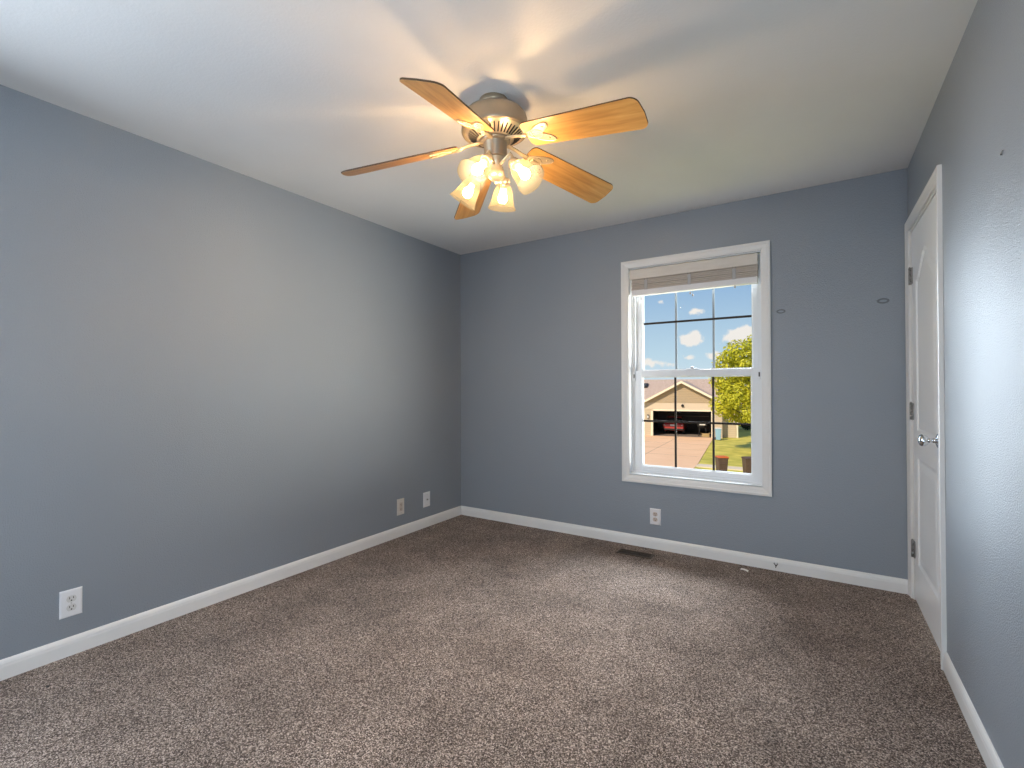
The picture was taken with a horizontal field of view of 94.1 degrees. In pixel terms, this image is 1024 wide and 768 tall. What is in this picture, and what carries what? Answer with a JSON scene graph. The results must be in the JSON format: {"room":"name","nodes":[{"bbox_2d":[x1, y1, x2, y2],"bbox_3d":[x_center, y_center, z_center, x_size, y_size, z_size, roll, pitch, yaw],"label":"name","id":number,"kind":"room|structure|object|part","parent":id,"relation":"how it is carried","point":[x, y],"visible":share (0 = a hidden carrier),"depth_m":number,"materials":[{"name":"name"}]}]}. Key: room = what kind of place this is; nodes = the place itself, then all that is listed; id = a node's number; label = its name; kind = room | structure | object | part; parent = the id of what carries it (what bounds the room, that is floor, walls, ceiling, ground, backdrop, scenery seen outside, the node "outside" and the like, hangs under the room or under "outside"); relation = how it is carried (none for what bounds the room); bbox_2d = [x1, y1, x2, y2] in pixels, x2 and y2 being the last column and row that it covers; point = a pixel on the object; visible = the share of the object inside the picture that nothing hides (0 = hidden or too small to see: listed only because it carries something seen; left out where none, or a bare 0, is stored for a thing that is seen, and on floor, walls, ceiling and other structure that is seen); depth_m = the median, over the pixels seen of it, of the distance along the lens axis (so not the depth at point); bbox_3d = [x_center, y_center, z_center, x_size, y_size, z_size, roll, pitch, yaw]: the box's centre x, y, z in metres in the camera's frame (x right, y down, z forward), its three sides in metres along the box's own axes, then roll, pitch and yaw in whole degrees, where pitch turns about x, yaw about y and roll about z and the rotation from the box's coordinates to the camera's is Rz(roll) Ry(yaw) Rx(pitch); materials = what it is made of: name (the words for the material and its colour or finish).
{"room":"empty bedroom","nodes":[
{"label":"empty bedroom","id":0,"kind":"room"},
{"bbox_2d":[0,84,460,659],"bbox_3d":[-1.834,-0.008,2.476,0.120,2.440,5.143,0,-1,33],"label":"wall","id":1,"kind":"structure","parent":0,"point":[212,376],"depth_m":2.52,"materials":[{"name":"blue paint"}]},
{"bbox_2d":[59,586,81,619],"bbox_3d":[-1.970,0.978,2.131,0.009,0.120,0.078,0,-1,33],"label":"wall outlet","id":2,"kind":"object","parent":1,"relation":"attached to","point":[70,601],"visible":1,"depth_m":2.13,"materials":[{"name":"white plastic"}]},
{"bbox_2d":[66,603,75,610],"bbox_3d":[-1.968,0.998,2.130,0.005,0.028,0.034,0,-1,33],"label":"receptacle","id":3,"kind":"object","parent":2,"relation":"attached to","point":[69,606],"depth_m":2.13,"materials":[{"name":"grey plastic"}]},
{"bbox_2d":[66,595,76,602],"bbox_3d":[-1.968,0.959,2.130,0.005,0.028,0.034,0,-1,33],"label":"receptacle","id":4,"kind":"object","parent":2,"relation":"attached to","point":[69,598],"depth_m":2.13,"materials":[{"name":"grey plastic"}]},
{"bbox_2d":[0,506,460,680],"bbox_3d":[-1.783,1.171,2.419,0.012,0.081,4.873,0,-1,33],"label":"baseboard","id":5,"kind":"structure","parent":1,"relation":"attached to","point":[29,660],"depth_m":2.51,"materials":[{"name":"white paint"}]},
{"bbox_2d":[397,498,403,515],"bbox_3d":[-0.892,0.984,3.823,0.008,0.128,0.076,0,-1,33],"label":"wall outlet","id":6,"kind":"object","parent":1,"relation":"attached to","point":[400,502],"visible":1,"depth_m":3.82,"materials":[{"name":"beige plastic"}]},
{"bbox_2d":[423,491,429,507],"bbox_3d":[-0.725,0.987,4.077,0.016,0.124,0.080,0,-1,33],"label":"cable plate","id":7,"kind":"object","parent":1,"relation":"attached to","point":[426,496],"visible":1,"depth_m":4.07,"materials":[{"name":"white plastic"}]},
{"bbox_2d":[0,0,977,254],"bbox_3d":[-0.410,-1.300,1.575,3.510,0.120,5.143,0,-1,33],"label":"ceiling","id":8,"kind":"structure","parent":0,"point":[740,99],"depth_m":1.97,"materials":[{"name":"paint"}]},
{"bbox_2d":[341,77,647,219],"bbox_3d":[-0.083,-1.020,2.139,1.304,0.452,1.249,0,0,-16],"label":"ceiling fan","id":9,"kind":"object","parent":8,"relation":"hanging from","point":[494,123],"visible":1,"depth_m":1.98,"materials":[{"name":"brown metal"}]},
{"bbox_3d":[-0.491,-0.978,2.097,0.517,0.006,0.155,-12,18,1],"label":"fan blade","id":10,"kind":"part","parent":9,"relation":"part of","materials":[{"name":"brown wood"}]},
{"bbox_3d":[-0.209,-0.980,1.692,0.155,0.006,0.517,16,16,15],"label":"fan blade","id":11,"kind":"part","parent":9,"relation":"part of","materials":[{"name":"brown wood"}]},
{"bbox_3d":[-0.195,-0.886,2.179,0.134,0.122,0.134,43,21,18],"label":"lamp shade","id":12,"kind":"part","parent":9,"relation":"part of","materials":[{"name":"clear glass"}]},
{"bbox_3d":[-0.184,-1.041,2.092,0.124,0.046,0.028,0,0,1],"label":"blade arm","id":13,"kind":"part","parent":9,"relation":"part of","materials":[{"name":"beige metal"}]},
{"bbox_3d":[-0.193,-0.996,2.491,0.155,0.006,0.517,-21,-3,-19],"label":"fan blade","id":14,"kind":"part","parent":9,"relation":"part of","materials":[{"name":"brown wood"}]},
{"bbox_3d":[-0.135,-0.886,1.955,0.134,0.122,0.134,46,-32,-21],"label":"lamp shade","id":15,"kind":"part","parent":9,"relation":"part of","materials":[{"name":"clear glass"}]},
{"bbox_3d":[-0.136,-0.885,1.954,0.042,0.067,0.042,46,-32,-21],"label":"light bulb","id":16,"kind":"part","parent":9,"relation":"part of","materials":[{"name":"white glass"}]},
{"bbox_3d":[-0.111,-1.041,1.983,0.028,0.046,0.124,0,0,19],"label":"blade arm","id":17,"kind":"part","parent":9,"relation":"part of","materials":[{"name":"beige metal"}]},
{"bbox_3d":[-0.089,-0.947,2.011,0.053,0.079,0.110,-1,1,33],"label":"lamp arm","id":18,"kind":"part","parent":9,"relation":"part of","materials":[{"name":"grey metal"}]},
{"bbox_3d":[-0.043,-0.881,2.231,0.134,0.118,0.134,22,35,24],"label":"lamp shade","id":19,"kind":"part","parent":9,"relation":"part of","materials":[{"name":"clear glass"}]},
{"bbox_3d":[-0.040,-0.951,2.168,0.053,0.081,0.116,0,0,4],"label":"lamp arm","id":20,"kind":"part","parent":9,"relation":"part of","materials":[{"name":"grey metal"}]},
{"bbox_3d":[-0.015,-0.948,2.033,0.109,0.084,0.052,-1,1,33],"label":"lamp arm","id":21,"kind":"part","parent":9,"relation":"part of","materials":[{"name":"grey metal"}]},
{"bbox_3d":[0.015,-1.046,2.019,0.125,0.041,0.028,-1,-1,36],"label":"blade arm","id":22,"kind":"part","parent":9,"relation":"part of","materials":[{"name":"beige metal"}]},
{"bbox_3d":[0.019,-1.049,2.150,0.125,0.036,0.028,0,-1,-35],"label":"blade arm","id":23,"kind":"part","parent":9,"relation":"part of","materials":[{"name":"beige metal"}]},
{"bbox_3d":[0.047,-0.885,1.993,0.042,0.065,0.042,-7,-38,-52],"label":"light bulb","id":24,"kind":"part","parent":9,"relation":"part of","materials":[{"name":"white glass"}]},
{"bbox_3d":[0.046,-0.887,1.994,0.134,0.118,0.134,-7,-38,-52],"label":"lamp shade","id":25,"kind":"part","parent":9,"relation":"part of","materials":[{"name":"clear glass"}]},
{"bbox_3d":[0.274,-1.010,2.329,0.517,0.006,0.155,9,-23,-34],"label":"fan blade","id":26,"kind":"part","parent":9,"relation":"part of","materials":[{"name":"brown wood"}]},
{"bbox_3d":[0.264,-1.000,1.835,0.517,0.006,0.155,11,-9,36],"label":"fan blade","id":27,"kind":"part","parent":9,"relation":"part of","materials":[{"name":"brown wood"}]},
{"bbox_2d":[0,515,986,767],"bbox_3d":[-0.401,1.260,1.555,3.510,0.120,5.143,0,-1,33],"label":"floor","id":28,"kind":"structure","parent":0,"point":[461,641],"depth_m":1.96,"materials":[{"name":"carpet"}]},
{"bbox_2d":[615,548,654,558],"bbox_3d":[0.876,1.205,3.396,0.254,0.010,0.104,0,-1,33],"label":"floor vent","id":29,"kind":"object","parent":28,"relation":"in","point":[621,550],"visible":1,"depth_m":3.39,"materials":[{"name":"brown"}]},
{"bbox_2d":[460,168,907,578],"bbox_3d":[0.987,-0.009,3.638,3.390,2.440,0.150,0,-1,33],"label":"wall","id":30,"kind":"structure","parent":0,"point":[541,390],"depth_m":3.18,"materials":[{"name":"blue paint"}]},
{"bbox_2d":[650,508,660,524],"bbox_3d":[1.051,0.974,3.498,0.079,0.117,0.009,0,-1,33],"label":"wall outlet","id":31,"kind":"object","parent":30,"relation":"attached to","point":[655,514],"visible":1,"depth_m":3.49,"materials":[{"name":"white plastic"}]},
{"bbox_2d":[461,506,907,593],"bbox_3d":[0.891,1.171,3.597,3.254,0.081,0.012,0,-1,33],"label":"baseboard","id":32,"kind":"structure","parent":30,"relation":"attached to","point":[899,585],"depth_m":3.29,"materials":[{"name":"white paint"}]},
{"bbox_2d":[621,240,771,496],"bbox_3d":[1.294,-0.098,3.420,1.002,1.665,0.149,0,-1,33],"label":"window","id":33,"kind":"structure","parent":30,"relation":"in","point":[633,373],"depth_m":3.38,"materials":[{"name":"white paint"}]},
{"bbox_2d":[630,253,757,299],"bbox_3d":[1.270,-0.743,3.400,0.864,0.241,0.059,0,-1,33],"label":"window blind","id":34,"kind":"object","parent":33,"relation":"attached to","point":[739,270],"visible":1,"depth_m":3.35,"materials":[{"name":"white plastic"}]},
{"bbox_3d":[1.276,-0.688,3.397,0.852,0.043,0.048,0,-1,33],"label":"rail","id":35,"kind":"part","parent":34,"relation":"part of","materials":[{"name":"white plastic"}]},
{"bbox_3d":[1.327,-0.454,3.464,0.852,0.780,0.026,0,-1,33],"label":"sash","id":36,"kind":"part","parent":33,"relation":"part of","materials":[{"name":"white plastic"}]},
{"bbox_2d":[644,377,750,470],"bbox_3d":[1.314,0.280,3.434,0.742,0.668,0.007,0,-1,33],"label":"grille","id":37,"kind":"object","parent":33,"relation":"attached to","point":[654,467],"depth_m":3.48,"materials":[{"name":"brown metal"}]},
{"bbox_2d":[644,288,751,368],"bbox_3d":[1.330,-0.453,3.469,0.752,0.692,0.007,0,-1,33],"label":"grille","id":38,"kind":"object","parent":33,"relation":"attached to","point":[713,318],"depth_m":3.40,"materials":[{"name":"grey metal"}]},
{"bbox_3d":[1.311,0.272,3.430,0.852,0.752,0.026,0,-1,33],"label":"sash","id":39,"kind":"part","parent":33,"relation":"part of","materials":[{"name":"white plastic"}]},
{"bbox_2d":[876,298,889,303],"bbox_3d":[2.172,-0.486,2.794,0.064,0.032,0.002,0,-1,33],"label":"wall anchor","id":40,"kind":"object","parent":30,"relation":"attached to","point":[878,300],"visible":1,"depth_m":2.79,"materials":[{"name":"grey"}]},
{"bbox_2d":[908,0,1023,767],"bbox_3d":[0.984,-0.032,0.591,0.120,2.440,4.993,0,-1,33],"label":"wall","id":41,"kind":"structure","parent":0,"point":[977,113],"depth_m":1.51,"materials":[{"name":"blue paint"}]},
{"bbox_2d":[904,164,946,669],"bbox_3d":[2.062,0.139,2.342,0.187,2.118,0.864,0,-1,33],"label":"door","id":42,"kind":"structure","parent":41,"relation":"in","point":[924,322],"depth_m":2.33,"materials":[{"name":"white paint"}]},
{"bbox_3d":[1.853,0.252,2.120,0.071,0.064,0.064,0,-1,33],"label":"knob","id":43,"kind":"part","parent":42,"relation":"part of","materials":[{"name":"silver metal"}]},
{"bbox_2d":[943,652,1003,767],"bbox_3d":[0.729,1.146,0.299,0.012,0.081,3.998,0,-1,33],"label":"baseboard","id":44,"kind":"structure","parent":41,"relation":"attached to","point":[985,746],"depth_m":1.63,"materials":[{"name":"white paint"}]},
{"label":"outside","id":45,"kind":"structure","parent":0,"visible":0},
{"bbox_2d":[694,407,750,472],"bbox_3d":[26.577,4.433,50.928,130.000,0.300,105.500,0,-1,33],"label":"ground","id":46,"kind":"structure","parent":45,"point":[734,448],"depth_m":30.33,"materials":[{"name":"green plant"}]},
{"bbox_2d":[644,379,741,437],"bbox_3d":[12.879,1.944,44.910,15.550,4.720,12.720,0,0,25],"label":"house","id":47,"kind":"structure","parent":46,"relation":"on","point":[694,396],"depth_m":39.02,"materials":[{"name":"beige"}]},
{"bbox_2d":[663,416,687,433],"bbox_3d":[14.328,3.512,41.689,1.720,1.425,4.160,0,0,25],"label":"car","id":48,"kind":"object","parent":47,"relation":"in","point":[683,427],"visible":0.91,"depth_m":40.08,"materials":[{"name":"red paint"}]},
{"bbox_3d":[14.152,3.067,41.310,1.560,0.510,2.600,0,0,25],"label":"cabin glass","id":49,"kind":"part","parent":48,"relation":"part of","materials":[{"name":"black glass"}]},
{"bbox_3d":[13.532,3.140,38.070,4.720,2.180,0.050,0,0,25],"label":"garage door trim","id":50,"kind":"part","parent":47,"relation":"part of","materials":[{"name":"beige"}]},
{"bbox_3d":[13.605,1.825,38.153,5.880,0.690,0.212,0,0,25],"label":"frieze panel","id":51,"kind":"part","parent":47,"relation":"part of","materials":[{"name":"beige"}]},
{"bbox_2d":[670,415,708,416],"bbox_3d":[16.211,2.933,43.587,3.300,0.060,0.450,0,0,25],"label":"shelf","id":52,"kind":"object","parent":47,"relation":"attached to","point":[670,415],"depth_m":43.46,"materials":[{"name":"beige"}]},
{"bbox_2d":[697,421,707,435],"bbox_3d":[15.401,3.616,38.498,0.862,1.188,0.765,0,0,25],"label":"grill","id":53,"kind":"object","parent":47,"relation":"in","point":[705,426],"visible":0.84,"depth_m":38.28,"materials":[{"name":"black metal"}]},
{"bbox_2d":[697,425,707,427],"bbox_3d":[15.416,3.447,38.533,0.850,0.280,0.680,0,0,25],"label":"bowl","id":54,"kind":"object","parent":53,"relation":"on","point":[699,426],"depth_m":38.27,"materials":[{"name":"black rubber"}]},
{"bbox_2d":[701,433,709,436],"bbox_3d":[15.377,4.037,37.910,0.760,0.331,0.400,0,0,13],"label":"cardboard box","id":55,"kind":"object","parent":47,"relation":"in","point":[702,434],"visible":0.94,"depth_m":37.74,"materials":[{"name":"brown cardboard"}]},
{"bbox_2d":[715,428,721,439],"bbox_3d":[15.387,3.730,35.593,0.424,0.949,0.640,0,0,15],"label":"bin","id":56,"kind":"object","parent":46,"relation":"on","point":[717,430],"visible":0.93,"depth_m":35.36,"materials":[{"name":"blue plastic"}]},
{"bbox_2d":[715,455,728,470],"bbox_3d":[9.090,3.607,20.696,0.452,1.012,0.683,0,0,7],"label":"bin","id":57,"kind":"object","parent":46,"relation":"on","point":[721,461],"visible":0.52,"depth_m":20.43,"materials":[{"name":"brown plastic"}]},
{"bbox_3d":[9.085,3.134,20.668,0.452,0.066,0.620,0,0,7],"label":"lid","id":58,"kind":"part","parent":57,"relation":"part of","materials":[{"name":"orange plastic"}]},
{"bbox_2d":[708,335,751,425],"bbox_3d":[14.730,0.601,28.934,5.193,7.325,5.225,0,-1,33],"label":"tree","id":59,"kind":"object","parent":46,"relation":"on","point":[732,396],"visible":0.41,"depth_m":28.55,"materials":[{"name":"green plant"}]},
{"bbox_2d":[739,422,750,429],"bbox_3d":[21.710,3.615,43.971,1.603,1.366,1.114,0,-1,33],"label":"shrub","id":60,"kind":"object","parent":46,"relation":"on","point":[746,427],"visible":0.21,"depth_m":43.80,"materials":[{"name":"green plant"}]},
{"bbox_2d":[741,456,750,472],"bbox_3d":[10.123,3.601,20.396,0.452,1.012,0.683,0,0,7],"label":"bin","id":61,"kind":"object","parent":46,"relation":"on","point":[746,460],"visible":0.36,"depth_m":20.17,"materials":[{"name":"brown plastic"}]},
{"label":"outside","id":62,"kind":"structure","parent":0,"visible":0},
{"bbox_2d":[644,435,711,468],"bbox_3d":[10.071,4.191,31.461,6.801,0.062,15.521,0,-1,33],"label":"driveway","id":63,"kind":"structure","parent":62,"point":[658,450],"depth_m":29.75,"materials":[{"name":"concrete"}]},
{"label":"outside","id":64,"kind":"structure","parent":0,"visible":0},
{"bbox_2d":[695,464,742,470],"bbox_3d":[1.048,4.204,29.492,90.000,0.067,0.900,0,-1,33],"label":"sidewalk","id":65,"kind":"structure","parent":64,"point":[698,465],"depth_m":23.49,"materials":[{"name":"concrete"}]}
]}

